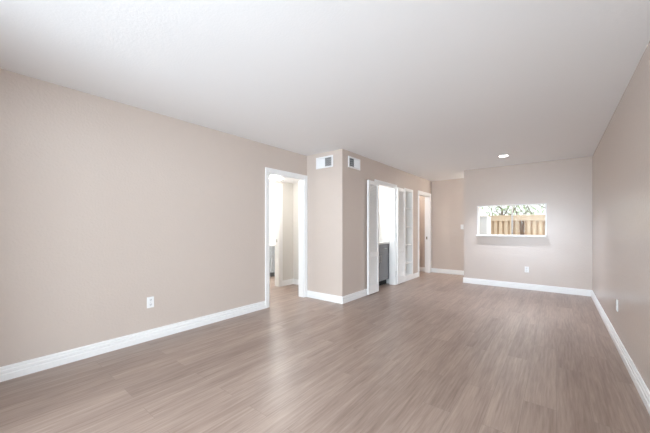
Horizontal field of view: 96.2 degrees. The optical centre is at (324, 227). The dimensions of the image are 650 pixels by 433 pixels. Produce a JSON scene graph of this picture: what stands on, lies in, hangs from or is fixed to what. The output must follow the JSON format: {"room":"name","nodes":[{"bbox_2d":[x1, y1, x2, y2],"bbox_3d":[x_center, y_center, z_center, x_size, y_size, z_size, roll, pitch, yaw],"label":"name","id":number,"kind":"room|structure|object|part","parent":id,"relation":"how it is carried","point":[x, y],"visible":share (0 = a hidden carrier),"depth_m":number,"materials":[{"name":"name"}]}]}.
{"room":"empty living room","nodes":[
{"label":"empty living room","id":0,"kind":"room"},
{"bbox_2d":[0,69,306,366],"bbox_3d":[-1.016,-0.020,4.276,0.120,2.440,6.970,0,0,38],"label":"wall","id":1,"kind":"structure","parent":0,"point":[107,206],"depth_m":2.85,"materials":[{"name":"beige paint"}]},
{"bbox_2d":[0,301,265,381],"bbox_3d":[-1.971,1.144,2.964,0.018,0.112,3.488,0,0,38],"label":"baseboard","id":2,"kind":"structure","parent":1,"relation":"attached to","point":[19,369],"depth_m":2.83,"materials":[{"name":"white paint"}]},
{"bbox_2d":[147,296,153,307],"bbox_3d":[-1.861,0.798,3.109,0.010,0.116,0.070,0,0,38],"label":"wall outlet","id":3,"kind":"object","parent":1,"relation":"attached to","point":[150,300],"visible":1,"depth_m":3.10,"materials":[{"name":"white plastic"}]},
{"bbox_2d":[265,167,306,307],"bbox_3d":[-0.644,0.152,4.728,0.141,2.096,0.920,0,0,38],"label":"door frame","id":4,"kind":"structure","parent":1,"relation":"in","point":[302,179],"depth_m":5.00,"materials":[{"name":"white paint"}]},
{"bbox_2d":[270,187,274,242],"bbox_3d":[-0.844,-0.020,7.391,1.480,2.440,0.120,0,0,38],"label":"wall","id":5,"kind":"structure","parent":0,"point":[272,190],"depth_m":7.75,"materials":[{"name":"white paint"}]},
{"bbox_2d":[270,180,292,279],"bbox_3d":[-1.276,-0.020,5.562,0.120,2.440,3.520,0,0,38],"label":"wall","id":6,"kind":"structure","parent":0,"point":[287,187],"depth_m":6.08,"materials":[{"name":"white paint"}]},
{"bbox_2d":[270,182,282,286],"bbox_3d":[-1.218,0.155,5.618,0.141,2.090,0.960,0,0,38],"label":"door frame","id":7,"kind":"structure","parent":6,"relation":"in","point":[278,190],"depth_m":5.92,"materials":[{"name":"white paint"}]},
{"bbox_2d":[283,279,292,285],"bbox_3d":[-0.774,1.144,6.083,0.018,0.112,0.320,0,0,38],"label":"baseboard","id":8,"kind":"structure","parent":6,"relation":"attached to","point":[289,281],"depth_m":6.08,"materials":[{"name":"white paint"}]},
{"bbox_2d":[270,178,298,183],"bbox_3d":[-1.157,-1.085,4.905,0.884,0.309,2.640,0,0,38],"label":"ceiling","id":9,"kind":"structure","parent":0,"point":[285,180],"depth_m":5.90,"materials":[{"name":"white paint"}]},
{"bbox_2d":[270,176,282,179],"bbox_3d":[-0.883,-0.891,5.237,0.320,0.078,0.320,0,0,38],"label":"ceiling light","id":10,"kind":"object","parent":9,"relation":"attached to","point":[271,177],"visible":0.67,"depth_m":5.15,"materials":[{"name":"white paint"}]},
{"bbox_2d":[293,183,298,278],"bbox_3d":[-0.298,-0.020,5.986,0.884,2.440,0.120,0,0,38],"label":"wall","id":11,"kind":"structure","parent":0,"point":[295,186],"depth_m":6.15,"materials":[{"name":"white paint"}]},
{"bbox_2d":[293,279,298,284],"bbox_3d":[-0.341,1.144,5.932,0.884,0.112,0.018,0,0,38],"label":"baseboard","id":12,"kind":"structure","parent":11,"relation":"attached to","point":[295,281],"depth_m":6.14,"materials":[{"name":"white paint"}]},
{"bbox_2d":[307,150,335,294],"bbox_3d":[-0.032,-0.020,4.909,0.633,2.440,0.120,0,0,38],"label":"wall","id":13,"kind":"structure","parent":0,"point":[321,183],"depth_m":4.85,"materials":[{"name":"beige paint"}]},
{"bbox_2d":[316,155,332,168],"bbox_3d":[-0.011,-1.074,4.804,0.355,0.190,0.018,0,0,38],"label":"air vent","id":14,"kind":"object","parent":13,"relation":"in","point":[326,161],"visible":1,"depth_m":4.80,"materials":[{"name":"white metal"}]},
{"bbox_2d":[307,290,342,303],"bbox_3d":[-0.022,1.144,4.813,0.768,0.112,0.018,0,0,38],"label":"baseboard","id":15,"kind":"structure","parent":13,"relation":"attached to","point":[311,294],"depth_m":4.79,"materials":[{"name":"white paint"}]},
{"bbox_2d":[0,0,649,180],"bbox_3d":[0.407,-1.315,5.010,6.803,0.150,9.890,0,0,38],"label":"ceiling","id":16,"kind":"structure","parent":0,"point":[431,90],"depth_m":2.23,"materials":[{"name":"white paint"}]},
{"bbox_2d":[0,271,649,432],"bbox_3d":[0.407,1.250,5.010,6.803,0.100,9.890,0,0,38],"label":"floor","id":17,"kind":"structure","parent":0,"point":[432,352],"depth_m":2.35,"materials":[{"name":"laminate"}]},
{"bbox_2d":[270,243,274,276],"bbox_3d":[-1.590,0.807,7.125,0.640,0.785,1.215,0,0,38],"label":"bathroom vanity","id":18,"kind":"object","parent":17,"relation":"on","point":[272,245],"visible":0.19,"depth_m":7.06,"materials":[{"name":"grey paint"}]},
{"bbox_3d":[-1.357,0.870,6.955,0.019,0.440,0.380,0,0,38],"label":"cabinet door","id":19,"kind":"part","parent":18,"relation":"part of","materials":[{"name":"grey paint"}]},
{"bbox_2d":[379,242,388,285],"bbox_3d":[0.884,0.753,5.997,0.580,0.893,0.960,0,0,38],"label":"base cabinet","id":20,"kind":"object","parent":17,"relation":"on","point":[383,246],"visible":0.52,"depth_m":6.01,"materials":[{"name":"grey paint"}]},
{"bbox_3d":[1.232,0.432,6.025,0.019,0.155,0.465,0,0,38],"label":"drawer","id":21,"kind":"part","parent":20,"relation":"part of","materials":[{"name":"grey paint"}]},
{"bbox_3d":[1.232,0.800,6.025,0.019,0.550,0.465,0,0,38],"label":"cabinet door","id":22,"kind":"part","parent":20,"relation":"part of","materials":[{"name":"grey paint"}]},
{"bbox_2d":[404,188,412,281],"bbox_3d":[1.805,0.163,6.703,0.270,2.075,0.490,0,0,38],"label":"bookcase","id":23,"kind":"object","parent":17,"relation":"on","point":[408,192],"visible":0.52,"depth_m":6.80,"materials":[{"name":"white paint"}]},
{"bbox_3d":[1.903,1.139,6.625,0.020,0.122,0.490,0,0,38],"label":"board","id":24,"kind":"part","parent":23,"relation":"part of","materials":[{"name":"white paint"}]},
{"bbox_2d":[336,149,430,296],"bbox_3d":[1.557,-0.020,6.303,0.120,2.440,4.279,0,0,38],"label":"wall","id":25,"kind":"structure","parent":0,"point":[351,184],"depth_m":4.92,"materials":[{"name":"beige paint"}]},
{"bbox_2d":[348,156,359,169],"bbox_3d":[0.489,-1.068,4.849,0.018,0.185,0.360,0,0,38],"label":"air vent","id":26,"kind":"object","parent":25,"relation":"in","point":[354,163],"visible":1,"depth_m":4.84,"materials":[{"name":"white metal"}]},
{"bbox_2d":[343,289,366,303],"bbox_3d":[0.597,1.144,4.984,0.018,0.112,1.049,0,0,38],"label":"baseboard","id":27,"kind":"structure","parent":25,"relation":"attached to","point":[362,293],"depth_m":4.85,"materials":[{"name":"white paint"}]},
{"bbox_2d":[375,179,396,284],"bbox_3d":[1.168,0.154,5.796,0.141,2.092,0.932,0,0,38],"label":"door frame","id":28,"kind":"structure","parent":25,"relation":"in","point":[392,188],"depth_m":6.10,"materials":[{"name":"white paint"}]},
{"bbox_2d":[367,180,378,294],"bbox_3d":[0.869,0.173,5.276,0.044,2.017,0.391,0,0,38],"label":"louvered door","id":29,"kind":"structure","parent":28,"relation":"attached to","point":[372,186],"depth_m":5.25,"materials":[{"name":"white paint"}]},
{"bbox_3d":[0.869,-0.800,5.267,0.030,0.070,0.282,0,0,38],"label":"rail","id":30,"kind":"part","parent":29,"relation":"part of","materials":[{"name":"white paint"}]},
{"bbox_3d":[0.869,0.485,5.267,0.030,0.080,0.282,0,0,38],"label":"rail","id":31,"kind":"part","parent":29,"relation":"part of","materials":[{"name":"white paint"}]},
{"bbox_3d":[0.869,1.106,5.267,0.030,0.152,0.282,0,0,38],"label":"rail","id":32,"kind":"part","parent":29,"relation":"part of","materials":[{"name":"white paint"}]},
{"bbox_3d":[0.869,-0.160,5.267,0.029,1.217,0.282,0,0,38],"label":"louver panel","id":33,"kind":"part","parent":29,"relation":"part of","materials":[{"name":"white paint"}]},
{"bbox_3d":[0.869,0.777,5.267,0.029,0.511,0.282,0,0,38],"label":"louver panel","id":34,"kind":"part","parent":29,"relation":"part of","materials":[{"name":"white paint"}]},
{"bbox_2d":[397,187,404,283],"bbox_3d":[1.610,0.173,6.209,0.044,2.017,0.391,0,0,38],"label":"louvered door","id":35,"kind":"structure","parent":28,"relation":"attached to","point":[400,191],"depth_m":6.20,"materials":[{"name":"white paint"}]},
{"bbox_3d":[1.619,1.106,6.211,0.030,0.152,0.282,0,0,38],"label":"rail","id":36,"kind":"part","parent":35,"relation":"part of","materials":[{"name":"white paint"}]},
{"bbox_3d":[1.619,-0.160,6.211,0.029,1.217,0.282,0,0,38],"label":"louver panel","id":37,"kind":"part","parent":35,"relation":"part of","materials":[{"name":"white paint"}]},
{"bbox_3d":[1.619,0.777,6.211,0.029,0.511,0.282,0,0,38],"label":"louver panel","id":38,"kind":"part","parent":35,"relation":"part of","materials":[{"name":"white paint"}]},
{"bbox_2d":[418,190,430,274],"bbox_3d":[2.503,0.150,7.476,0.141,2.100,0.920,0,0,38],"label":"door frame","id":39,"kind":"structure","parent":25,"relation":"in","point":[427,196],"depth_m":7.75,"materials":[{"name":"white paint"}]},
{"bbox_2d":[379,187,388,283],"bbox_3d":[1.185,-0.020,6.423,0.611,2.440,0.070,0,0,38],"label":"wall","id":40,"kind":"structure","parent":0,"point":[383,192],"depth_m":6.30,"materials":[{"name":"white paint"}]},
{"bbox_2d":[419,178,463,270],"bbox_3d":[2.733,-0.020,8.018,2.100,2.440,0.130,0,0,38],"label":"wall","id":41,"kind":"structure","parent":0,"point":[447,196],"depth_m":7.62,"materials":[{"name":"beige paint"}]},
{"bbox_2d":[431,268,463,274],"bbox_3d":[3.185,1.144,7.577,0.844,0.112,0.018,0,0,38],"label":"baseboard","id":42,"kind":"structure","parent":41,"relation":"attached to","point":[436,270],"depth_m":7.57,"materials":[{"name":"white paint"}]},
{"bbox_2d":[464,156,591,289],"bbox_3d":[3.876,-0.020,5.760,2.067,2.440,0.120,0,0,38],"label":"wall","id":43,"kind":"structure","parent":0,"point":[563,258],"depth_m":5.54,"materials":[{"name":"beige paint"}]},
{"bbox_2d":[476,234,546,236],"bbox_3d":[3.724,0.163,5.865,1.172,0.030,0.345,0,0,38],"label":"shelf","id":44,"kind":"object","parent":43,"relation":"attached to","point":[477,234],"visible":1,"depth_m":5.67,"materials":[{"name":"white paint"}]},
{"bbox_2d":[477,203,546,234],"bbox_3d":[3.732,-0.153,5.875,1.174,0.603,0.128,0,0,38],"label":"trim","id":45,"kind":"structure","parent":43,"relation":"attached to","point":[478,207],"depth_m":5.88,"materials":[{"name":"white paint"}]},
{"bbox_2d":[463,277,591,295],"bbox_3d":[3.827,1.144,5.711,2.082,0.112,0.018,0,0,38],"label":"baseboard","id":46,"kind":"structure","parent":43,"relation":"attached to","point":[574,291],"depth_m":5.60,"materials":[{"name":"white paint"}]},
{"bbox_2d":[592,41,649,390],"bbox_3d":[3.023,-0.020,2.930,0.120,2.440,9.890,0,0,38],"label":"wall","id":47,"kind":"structure","parent":0,"point":[621,158],"depth_m":2.58,"materials":[{"name":"beige paint"}]},
{"bbox_2d":[591,290,649,414],"bbox_3d":[2.303,1.144,2.136,0.018,0.112,7.511,0,0,38],"label":"baseboard","id":48,"kind":"structure","parent":47,"relation":"attached to","point":[639,383],"depth_m":2.48,"materials":[{"name":"white paint"}]},
{"bbox_3d":[5.123,-0.020,7.502,2.283,2.440,0.120,0,0,38],"label":"wall","id":49,"kind":"structure","parent":0,"visible":0},
{"bbox_2d":[511,206,512,234],"bbox_3d":[4.881,0.175,7.674,1.610,2.050,0.112,0,0,38],"label":"window","id":50,"kind":"structure","parent":49,"relation":"in","point":[511,206],"depth_m":7.64,"materials":[{"name":"white plastic"}]},
{"label":"outside","id":51,"kind":"structure","parent":0,"visible":0},
{"bbox_3d":[10.145,1.370,14.368,14.000,0.100,16.880,0,0,38],"label":"patio","id":52,"kind":"object","parent":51,"visible":0},
{"bbox_2d":[480,216,490,233],"bbox_3d":[5.245,0.480,9.691,0.390,1.680,0.730,0,0,38],"label":"tall cabinet","id":53,"kind":"object","parent":52,"relation":"on","point":[485,221],"visible":0.38,"depth_m":9.38,"materials":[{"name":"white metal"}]},
{"bbox_2d":[480,205,530,215],"bbox_3d":[7.149,-0.714,11.941,3.586,4.148,3.378,0,0,-19],"label":"tree","id":54,"kind":"object","parent":52,"relation":"on","point":[507,207],"visible":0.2,"depth_m":11.69,"materials":[{"name":"green plant"}]},
{"bbox_2d":[487,205,536,214],"bbox_3d":[12.511,-1.187,18.862,2.999,5.065,3.986,0,0,-19],"label":"tree","id":55,"kind":"object","parent":52,"relation":"on","point":[516,212],"visible":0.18,"depth_m":18.51,"materials":[{"name":"green plant"}]},
{"bbox_2d":[489,214,544,234],"bbox_3d":[6.345,0.455,9.691,5.311,1.730,0.270,0,0,38],"label":"wooden fence","id":56,"kind":"object","parent":52,"relation":"on","point":[500,224],"visible":0.09,"depth_m":9.61,"materials":[{"name":"brown wood"}]},
{"bbox_3d":[6.327,-0.315,9.726,5.240,0.190,0.240,0,0,38],"label":"cap rail","id":57,"kind":"part","parent":56,"relation":"part of","materials":[{"name":"brown wood"}]},
{"bbox_3d":[6.436,0.552,9.509,0.110,1.535,0.098,0,0,38],"label":"fence post","id":58,"kind":"part","parent":56,"relation":"part of","materials":[{"name":"brown wood"}]},
{"bbox_2d":[518,204,544,214],"bbox_3d":[10.398,-0.644,13.687,3.876,3.948,3.951,0,0,38],"label":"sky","id":59,"kind":"structure","parent":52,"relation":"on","point":[543,210],"depth_m":13.76,"materials":[{"name":"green plant"}]}
]}

